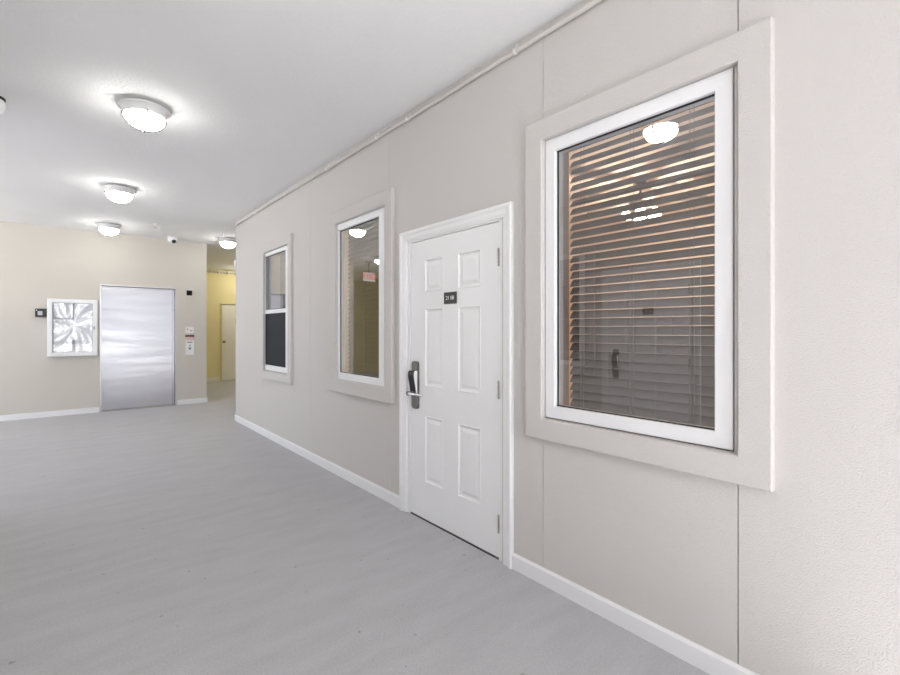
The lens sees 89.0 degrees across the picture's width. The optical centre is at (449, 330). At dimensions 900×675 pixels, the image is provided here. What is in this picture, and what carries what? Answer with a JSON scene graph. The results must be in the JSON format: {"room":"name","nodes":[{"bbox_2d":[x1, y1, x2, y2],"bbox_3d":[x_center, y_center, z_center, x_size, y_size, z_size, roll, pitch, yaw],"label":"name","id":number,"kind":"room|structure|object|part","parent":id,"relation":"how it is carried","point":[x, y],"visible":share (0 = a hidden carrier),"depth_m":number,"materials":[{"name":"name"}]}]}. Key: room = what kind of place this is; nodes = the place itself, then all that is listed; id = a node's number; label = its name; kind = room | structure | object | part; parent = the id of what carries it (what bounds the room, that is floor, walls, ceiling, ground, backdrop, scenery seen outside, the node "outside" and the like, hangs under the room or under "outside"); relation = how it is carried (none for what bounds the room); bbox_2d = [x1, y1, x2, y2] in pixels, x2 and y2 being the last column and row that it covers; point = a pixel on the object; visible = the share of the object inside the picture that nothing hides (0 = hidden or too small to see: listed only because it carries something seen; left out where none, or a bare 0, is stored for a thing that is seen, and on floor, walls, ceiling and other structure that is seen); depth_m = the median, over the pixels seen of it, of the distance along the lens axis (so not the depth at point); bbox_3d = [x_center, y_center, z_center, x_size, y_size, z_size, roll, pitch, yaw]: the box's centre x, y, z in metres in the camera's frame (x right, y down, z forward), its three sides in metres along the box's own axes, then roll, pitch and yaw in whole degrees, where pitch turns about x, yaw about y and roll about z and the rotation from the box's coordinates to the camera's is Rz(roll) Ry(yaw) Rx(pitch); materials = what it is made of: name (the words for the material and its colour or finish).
{"room":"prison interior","nodes":[
{"label":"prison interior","id":0,"kind":"room"},
{"bbox_2d":[0,221,206,414],"bbox_3d":[-5.980,-0.139,7.840,3.230,3.050,0.200,0,0,-40],"label":"wall","id":1,"kind":"structure","parent":0,"point":[38,263],"depth_m":7.50,"materials":[{"name":"beige paint"}]},
{"bbox_2d":[35,309,46,316],"bbox_3d":[-6.480,-0.277,7.256,0.136,0.130,0.053,0,0,-40],"label":"card reader","id":2,"kind":"object","parent":1,"relation":"attached to","point":[38,312],"visible":1,"depth_m":7.24,"materials":[{"name":"black plastic"}]},
{"bbox_2d":[47,298,97,356],"bbox_3d":[-6.160,-0.043,7.483,0.635,0.928,0.112,0,0,-40],"label":"framed picture","id":3,"kind":"object","parent":1,"relation":"attached to","point":[72,324],"visible":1,"depth_m":7.47,"materials":[{"name":"white metal"}]},
{"bbox_3d":[-6.145,0.253,7.474,0.038,0.200,0.009,0,0,-40],"label":"post","id":4,"kind":"part","parent":3,"relation":"part of","materials":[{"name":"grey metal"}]},
{"bbox_2d":[0,398,206,420],"bbox_3d":[-6.553,1.341,8.525,3.256,0.090,2.014,0,0,-40],"label":"baseboard","id":5,"kind":"structure","parent":1,"relation":"attached to","point":[199,400],"depth_m":7.42,"materials":[{"name":"white paint"}]},
{"bbox_2d":[100,284,176,411],"bbox_3d":[-5.537,0.299,8.168,1.136,2.173,0.146,0,0,-40],"label":"elevator","id":6,"kind":"object","parent":1,"relation":"attached to","point":[138,324],"visible":0.98,"depth_m":8.17,"materials":[{"name":"metal"}]},
{"bbox_3d":[-5.539,1.381,8.171,1.088,0.010,0.140,0,0,-40],"label":"sill","id":7,"kind":"part","parent":6,"relation":"part of","materials":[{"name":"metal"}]},
{"bbox_2d":[185,327,193,338],"bbox_3d":[-4.896,0.049,8.614,0.150,0.225,0.007,0,0,-40],"label":"notice sign","id":8,"kind":"object","parent":1,"relation":"attached to","point":[187,329],"visible":1,"depth_m":8.61,"materials":[{"name":"white plastic"}]},
{"bbox_2d":[185,288,193,297],"bbox_3d":[-4.893,-0.699,8.608,0.149,0.180,0.020,0,0,-40],"label":"indicator","id":9,"kind":"object","parent":1,"relation":"attached to","point":[189,292],"visible":1,"depth_m":8.60,"materials":[{"name":"beige paint"}]},
{"bbox_2d":[186,341,193,354],"bbox_3d":[-4.889,0.329,8.609,0.141,0.270,0.024,0,0,-40],"label":"panel","id":10,"kind":"object","parent":1,"relation":"attached to","point":[189,344],"visible":1,"depth_m":8.60,"materials":[{"name":"white plastic"}]},
{"bbox_2d":[207,269,235,380],"bbox_3d":[-8.489,-0.139,10.826,8.700,3.050,0.100,0,0,-40],"label":"wall","id":11,"kind":"structure","parent":0,"point":[221,287],"depth_m":12.53,"materials":[{"name":"yellow paint"}]},
{"bbox_2d":[207,377,219,381],"bbox_3d":[-6.759,1.336,12.202,1.180,0.100,0.014,0,0,-40],"label":"baseboard","id":12,"kind":"structure","parent":11,"relation":"attached to","point":[214,378],"depth_m":12.48,"materials":[{"name":"yellow paint"}]},
{"bbox_2d":[207,269,235,274],"bbox_3d":[-6.133,-1.603,12.645,2.250,0.101,0.072,0,0,-40],"label":"pipe","id":13,"kind":"object","parent":11,"relation":"attached to","point":[210,270],"visible":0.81,"depth_m":12.53,"materials":[{"name":"beige metal"}]},
{"bbox_2d":[220,303,235,380],"bbox_3d":[-5.900,0.323,12.856,0.997,2.127,0.115,0,0,-40],"label":"door","id":14,"kind":"structure","parent":11,"relation":"in","point":[228,311],"depth_m":12.69,"materials":[{"name":"yellow paint"}]},
{"bbox_2d":[0,0,582,270],"bbox_3d":[-2.803,-1.724,4.044,8.700,0.120,17.800,0,0,-40],"label":"ceiling","id":15,"kind":"structure","parent":0,"point":[259,96],"depth_m":3.18,"materials":[{"name":"white paint"}]},
{"bbox_2d":[0,96,5,113],"bbox_3d":[-3.272,-1.608,3.260,0.160,0.112,0.160,0,0,-40],"label":"security camera","id":16,"kind":"object","parent":15,"relation":"attached to","point":[2,100],"visible":1,"depth_m":3.28,"materials":[{"name":"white plastic"}]},
{"bbox_2d":[96,222,121,235],"bbox_3d":[-5.340,-1.568,7.176,0.330,0.192,0.330,0,0,-40],"label":"ceiling light","id":17,"kind":"object","parent":15,"relation":"attached to","point":[107,229],"visible":1,"depth_m":7.09,"materials":[{"name":"white glass"}]},
{"bbox_3d":[-5.340,-1.540,7.176,0.254,0.099,0.254,0,0,-40],"label":"lamp shade","id":18,"kind":"part","parent":17,"relation":"part of","materials":[{"name":"white glass"}]},
{"bbox_2d":[102,184,135,203],"bbox_3d":[-3.844,-1.568,5.324,0.330,0.192,0.330,0,0,-40],"label":"ceiling light","id":19,"kind":"object","parent":15,"relation":"attached to","point":[120,194],"visible":1,"depth_m":5.24,"materials":[{"name":"white glass"}]},
{"bbox_3d":[-3.844,-1.540,5.324,0.254,0.099,0.254,0,0,-40],"label":"lamp shade","id":20,"kind":"part","parent":19,"relation":"part of","materials":[{"name":"white glass"}]},
{"bbox_2d":[117,98,170,132],"bbox_3d":[-2.266,-1.568,3.398,0.330,0.192,0.330,0,0,-40],"label":"ceiling light","id":21,"kind":"object","parent":15,"relation":"attached to","point":[144,115],"visible":1,"depth_m":3.32,"materials":[{"name":"white glass"}]},
{"bbox_3d":[-2.266,-1.540,3.398,0.254,0.099,0.254,0,0,-40],"label":"lamp shade","id":22,"kind":"part","parent":21,"relation":"part of","materials":[{"name":"white glass"}]},
{"bbox_2d":[168,236,177,243],"bbox_3d":[-4.949,-1.605,8.176,0.160,0.119,0.170,0,0,-40],"label":"security camera","id":23,"kind":"object","parent":15,"relation":"attached to","point":[171,239],"visible":1,"depth_m":8.12,"materials":[{"name":"white plastic"}]},
{"bbox_2d":[218,237,235,248],"bbox_3d":[-4.027,-1.568,8.303,0.330,0.192,0.330,0,0,-40],"label":"ceiling light","id":24,"kind":"object","parent":15,"relation":"attached to","point":[225,242],"visible":0.99,"depth_m":8.21,"materials":[{"name":"white glass"}]},
{"bbox_3d":[-4.027,-1.540,8.303,0.254,0.099,0.254,0,0,-40],"label":"lamp shade","id":25,"kind":"part","parent":24,"relation":"part of","materials":[{"name":"white glass"}]},
{"bbox_2d":[0,380,709,674],"bbox_3d":[-2.803,1.436,4.044,8.700,0.100,17.800,0,0,-40],"label":"floor","id":26,"kind":"structure","parent":0,"point":[186,539],"depth_m":2.56,"materials":[{"name":"grey laminate"}]},
{"bbox_2d":[356,213,714,405],"bbox_3d":[2.249,-0.139,4.104,4.280,3.050,6.000,0,0,-40],"label":"wall","id":27,"kind":"structure","parent":0,"point":[713,214],"depth_m":6.72,"materials":[{"name":"paint"}]},
{"bbox_2d":[236,0,899,674],"bbox_3d":[0.486,-0.139,2.704,0.220,3.050,11.520,0,0,-40],"label":"wall","id":28,"kind":"structure","parent":0,"point":[802,576],"depth_m":1.85,"materials":[{"name":"beige paint"}]},
{"bbox_2d":[261,233,292,384],"bbox_3d":[-2.123,-0.243,5.674,0.104,1.735,1.046,0,0,-40],"label":"window","id":29,"kind":"structure","parent":28,"relation":"in","point":[276,255],"depth_m":5.66,"materials":[{"name":"beige paint"}]},
{"bbox_3d":[-2.164,-0.239,5.740,0.061,0.050,0.735,0,0,-40],"label":"meeting rail","id":30,"kind":"part","parent":29,"relation":"part of","materials":[{"name":"white plastic"}]},
{"bbox_3d":[-2.152,-0.245,5.731,0.074,1.517,0.880,0,0,-40],"label":"frame","id":31,"kind":"part","parent":29,"relation":"part of","materials":[{"name":"white plastic"}]},
{"bbox_3d":[-2.171,-0.613,5.734,0.001,0.693,0.733,0,0,-40],"label":"glass pane","id":32,"kind":"part","parent":29,"relation":"part of","materials":[{"name":"clear glass"}]},
{"bbox_2d":[234,415,398,507],"bbox_3d":[-1.845,1.341,5.303,0.014,0.090,4.566,0,0,-40],"label":"baseboard","id":33,"kind":"structure","parent":28,"relation":"attached to","point":[384,494],"depth_m":4.50,"materials":[{"name":"white paint"}]},
{"bbox_2d":[328,187,394,403],"bbox_3d":[-0.789,-0.273,4.082,0.104,1.715,1.136,0,0,-40],"label":"window","id":34,"kind":"structure","parent":28,"relation":"in","point":[380,206],"depth_m":3.96,"materials":[{"name":"beige paint"}]},
{"bbox_3d":[-0.795,-0.274,4.113,0.074,1.481,0.885,0,0,-40],"label":"frame","id":35,"kind":"part","parent":34,"relation":"part of","materials":[{"name":"white plastic"}]},
{"bbox_2d":[348,220,378,376],"bbox_3d":[-0.759,-0.283,4.148,0.053,1.456,0.668,0,0,-40],"label":"window blind","id":36,"kind":"object","parent":34,"relation":"attached to","point":[363,287],"visible":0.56,"depth_m":4.17,"materials":[{"name":"beige plastic"}]},
{"bbox_2d":[234,0,602,225],"bbox_3d":[0.372,-1.617,2.642,0.037,0.068,11.370,0,0,-40],"label":"conduit","id":37,"kind":"object","parent":28,"relation":"attached to","point":[590,4],"visible":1,"depth_m":3.00,"materials":[{"name":"white metal"}]},
{"bbox_2d":[399,201,513,568],"bbox_3d":[0.025,0.319,3.136,0.232,2.134,1.158,0,0,-40],"label":"door","id":38,"kind":"structure","parent":28,"relation":"in","point":[450,270],"depth_m":3.04,"materials":[{"name":"white paint"}]},
{"bbox_3d":[-0.259,0.407,3.413,0.020,0.352,0.076,0,0,-40],"label":"lock plate","id":39,"kind":"part","parent":38,"relation":"part of","materials":[{"name":"silver metal"}]},
{"bbox_3d":[-0.258,0.466,3.320,0.155,0.022,0.027,0,0,43],"label":"lever handle","id":40,"kind":"part","parent":38,"relation":"part of","materials":[{"name":"silver metal"}]},
{"bbox_3d":[0.001,-0.220,3.113,0.006,0.080,0.131,0,0,-40],"label":"number plate","id":41,"kind":"part","parent":38,"relation":"part of","materials":[{"name":"black plastic"}]},
{"bbox_3d":[0.015,0.359,3.133,0.047,2.030,0.922,0,0,-40],"label":"panel","id":42,"kind":"part","parent":38,"relation":"part of","materials":[{"name":"white paint"}]},
{"bbox_2d":[512,553,758,674],"bbox_3d":[2.232,1.341,0.440,0.014,0.090,5.806,0,0,-40],"label":"baseboard","id":43,"kind":"structure","parent":28,"relation":"attached to","point":[704,659],"depth_m":2.09,"materials":[{"name":"white paint"}]},
{"bbox_2d":[525,17,774,491],"bbox_3d":[0.834,-0.277,2.146,0.104,1.733,1.168,0,0,-40],"label":"window","id":44,"kind":"structure","parent":28,"relation":"in","point":[751,48],"depth_m":1.83,"materials":[{"name":"beige paint"}]},
{"bbox_3d":[0.839,-0.280,2.164,0.074,1.501,0.914,0,0,-40],"label":"frame","id":45,"kind":"part","parent":44,"relation":"part of","materials":[{"name":"white plastic"}]},
{"bbox_2d":[570,100,714,427],"bbox_3d":[0.883,-0.286,2.190,0.053,1.467,0.716,0,0,-40],"label":"window blind","id":46,"kind":"object","parent":44,"relation":"attached to","point":[661,384],"visible":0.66,"depth_m":2.14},
{"bbox_3d":[0.863,-0.277,2.174,0.002,1.406,0.564,0,0,-40],"label":"ladder cord","id":47,"kind":"part","parent":46,"relation":"part of","materials":[{"name":"white fabric"}]},
{"bbox_2d":[569,101,714,235],"bbox_3d":[2.211,-1.614,4.072,4.180,0.100,5.800,0,0,-40],"label":"ceiling","id":48,"kind":"structure","parent":0,"point":[713,102],"depth_m":4.29,"materials":[{"name":"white paint"}]},
{"bbox_2d":[587,180,707,220],"bbox_3d":[1.954,-1.369,4.834,1.236,0.390,1.181,0,0,-40],"label":"ceiling fan","id":49,"kind":"object","parent":48,"relation":"hanging from","point":[644,181],"visible":0.2,"depth_m":4.70,"materials":[{"name":"silver metal"}]},
{"bbox_3d":[1.640,-1.342,4.652,0.550,0.006,0.140,0,0,-21],"label":"blade","id":50,"kind":"part","parent":49,"relation":"part of","materials":[{"name":"brown wood"}]},
{"bbox_3d":[1.755,-1.342,5.080,0.140,0.006,0.550,0,0,-40],"label":"blade","id":51,"kind":"part","parent":49,"relation":"part of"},
{"bbox_3d":[1.989,-1.419,4.787,0.220,0.290,0.220,0,0,-40],"label":"motor","id":52,"kind":"part","parent":49,"relation":"part of","materials":[{"name":"silver metal"}]},
{"bbox_3d":[2.010,-1.342,4.412,0.140,0.006,0.550,0,0,-3],"label":"blade","id":53,"kind":"part","parent":49,"relation":"part of","materials":[{"name":"brown wood"}]},
{"bbox_3d":[2.352,-1.342,4.691,0.550,0.006,0.140,0,0,15],"label":"blade","id":54,"kind":"part","parent":49,"relation":"part of","materials":[{"name":"brown wood"}]}
]}

